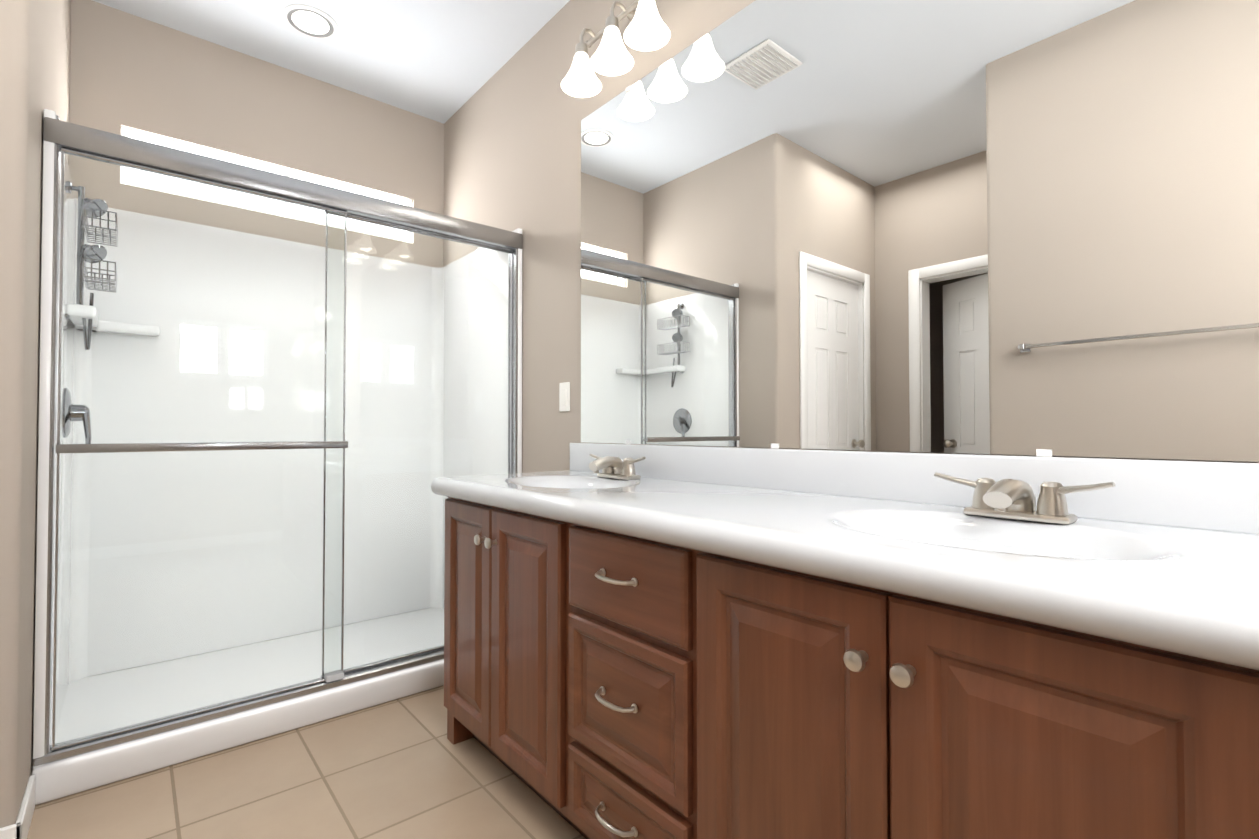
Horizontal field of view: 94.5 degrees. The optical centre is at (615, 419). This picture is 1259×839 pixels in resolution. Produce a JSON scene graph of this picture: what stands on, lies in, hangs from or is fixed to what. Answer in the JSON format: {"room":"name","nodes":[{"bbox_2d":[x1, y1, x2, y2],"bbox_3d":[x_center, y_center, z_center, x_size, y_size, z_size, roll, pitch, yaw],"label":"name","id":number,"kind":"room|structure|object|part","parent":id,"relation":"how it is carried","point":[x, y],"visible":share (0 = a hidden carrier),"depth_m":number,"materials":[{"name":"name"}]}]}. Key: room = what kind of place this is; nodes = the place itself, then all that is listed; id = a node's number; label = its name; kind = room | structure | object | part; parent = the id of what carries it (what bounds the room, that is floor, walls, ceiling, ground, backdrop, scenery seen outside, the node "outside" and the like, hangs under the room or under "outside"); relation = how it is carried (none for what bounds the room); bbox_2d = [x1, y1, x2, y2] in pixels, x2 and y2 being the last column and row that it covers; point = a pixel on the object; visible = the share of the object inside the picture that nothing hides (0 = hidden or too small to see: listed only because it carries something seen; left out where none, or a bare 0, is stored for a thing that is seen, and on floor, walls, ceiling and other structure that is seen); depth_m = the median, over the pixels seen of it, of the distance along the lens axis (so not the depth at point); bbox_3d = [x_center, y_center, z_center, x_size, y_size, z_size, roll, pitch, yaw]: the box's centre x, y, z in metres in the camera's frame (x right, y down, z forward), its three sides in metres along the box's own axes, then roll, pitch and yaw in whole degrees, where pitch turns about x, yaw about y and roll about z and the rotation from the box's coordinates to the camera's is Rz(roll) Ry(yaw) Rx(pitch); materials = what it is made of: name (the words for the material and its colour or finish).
{"room":"bathroom","nodes":[
{"label":"bathroom","id":0,"kind":"room"},
{"bbox_2d":[0,0,71,827],"bbox_3d":[-1.834,-0.321,1.802,0.120,2.750,1.141,1,-1,-40],"label":"wall","id":1,"kind":"structure","parent":0,"point":[35,49],"depth_m":1.40,"materials":[{"name":"paint"}]},
{"bbox_2d":[8,775,35,838],"bbox_3d":[-1.493,1.004,1.472,0.012,0.090,0.258,1,-1,-40],"label":"baseboard","id":2,"kind":"structure","parent":1,"relation":"attached to","point":[19,829],"depth_m":1.44,"materials":[{"name":"white wood"}]},
{"bbox_2d":[69,0,443,267],"bbox_3d":[-1.644,-0.304,2.778,1.660,2.750,0.120,1,-1,-40],"label":"wall","id":3,"kind":"structure","parent":0,"point":[128,71],"depth_m":2.66,"materials":[{"name":"paint"}]},
{"bbox_2d":[120,128,411,242],"bbox_3d":[-1.599,-1.085,2.819,1.216,0.242,0.045,1,-1,-40],"label":"window","id":4,"kind":"structure","parent":3,"relation":"in","point":[207,153],"depth_m":2.73,"materials":[{"name":"white plastic"}]},
{"bbox_2d":[27,686,585,838],"bbox_3d":[-1.070,1.081,0.394,4.032,0.100,5.485,1,-1,-40],"label":"floor","id":5,"kind":"structure","parent":0,"point":[403,768],"depth_m":1.63,"materials":[{"name":"tile"}]},
{"bbox_2d":[32,109,522,804],"bbox_3d":[-1.270,0.105,2.414,1.534,1.920,0.903,1,-1,-40],"label":"shower","id":6,"kind":"object","parent":5,"relation":"on","point":[252,447],"visible":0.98,"depth_m":2.44,"materials":[{"name":"white plastic"}]},
{"bbox_3d":[-1.268,0.080,1.866,0.768,1.695,0.058,1,-1,-40],"label":"door","id":7,"kind":"part","parent":6,"relation":"part of","materials":[{"name":"clear glass"}]},
{"bbox_3d":[-0.764,0.088,2.352,0.768,1.695,0.018,1,-1,-40],"label":"door","id":8,"kind":"part","parent":6,"relation":"part of","materials":[{"name":"clear glass"}]},
{"bbox_2d":[431,443,1258,838],"bbox_3d":[0.218,0.561,1.361,0.580,0.972,1.896,1,-1,-40],"label":"bathroom vanity","id":9,"kind":"object","parent":5,"relation":"on","point":[653,641],"visible":1,"depth_m":0.93,"materials":[{"name":"brown wood"}]},
{"bbox_2d":[431,443,1258,669],"bbox_3d":[0.220,0.198,1.369,0.574,0.245,1.896,1,-1,-40],"label":"countertop","id":10,"kind":"structure","parent":9,"relation":"on","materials":[{"name":"white stone"}]},
{"bbox_2d":[589,454,645,479],"bbox_3d":[-0.020,0.155,1.890,0.142,0.076,0.274,1,-1,-40],"label":"faucet","id":11,"kind":"object","parent":10,"relation":"on","point":[613,468],"depth_m":1.87,"materials":[{"name":"silver metal"}]},
{"bbox_2d":[934,472,1114,524],"bbox_3d":[0.698,0.140,1.027,0.142,0.076,0.274,1,-1,-40],"label":"faucet","id":12,"kind":"object","parent":10,"relation":"on","point":[1004,501],"depth_m":1.01,"materials":[{"name":"silver metal"}]},
{"bbox_2d":[92,0,569,123],"bbox_3d":[-1.070,-1.769,0.443,4.032,0.100,5.485,1,-1,-40],"label":"ceiling","id":13,"kind":"structure","parent":0,"point":[442,61],"depth_m":2.57,"materials":[{"name":"paint"}]},
{"bbox_2d":[282,4,337,39],"bbox_3d":[-1.290,-1.681,2.465,0.210,0.006,0.210,1,-1,-40],"label":"recessed light","id":14,"kind":"object","parent":13,"relation":"in","point":[310,21],"visible":1,"depth_m":2.46,"materials":[{"name":"white plastic"}]},
{"bbox_2d":[443,0,1258,472],"bbox_3d":[0.594,-0.326,1.476,0.120,2.750,4.985,1,-1,-40],"label":"wall","id":15,"kind":"structure","parent":0,"point":[513,144],"depth_m":2.46,"materials":[{"name":"paint"}]},
{"bbox_2d":[559,382,569,411],"bbox_3d":[-0.204,-0.091,2.330,0.010,0.116,0.070,1,-1,-40],"label":"switch plate","id":16,"kind":"object","parent":15,"relation":"attached to","point":[564,396],"visible":1,"depth_m":2.32,"materials":[{"name":"white plastic"}]},
{"bbox_2d":[561,0,669,97],"bbox_3d":[0.013,-1.306,1.936,0.205,0.265,0.482,1,-1,-40],"label":"sconce","id":17,"kind":"object","parent":15,"relation":"attached to","point":[647,29],"visible":1,"depth_m":1.94,"materials":[{"name":"white glass"}]},
{"bbox_2d":[581,0,1258,461],"bbox_3d":[0.456,-0.550,1.544,0.008,1.256,1.840,1,-1,-40],"label":"mirror","id":18,"kind":"object","parent":15,"relation":"attached to","point":[991,226],"visible":1,"depth_m":1.26,"materials":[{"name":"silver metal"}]},
{"label":"outside","id":19,"kind":"structure","parent":0,"visible":0},
{"bbox_2d":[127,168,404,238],"bbox_3d":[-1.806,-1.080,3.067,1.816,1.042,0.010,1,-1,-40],"label":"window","id":20,"kind":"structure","parent":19,"point":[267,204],"depth_m":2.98,"materials":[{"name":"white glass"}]}
]}

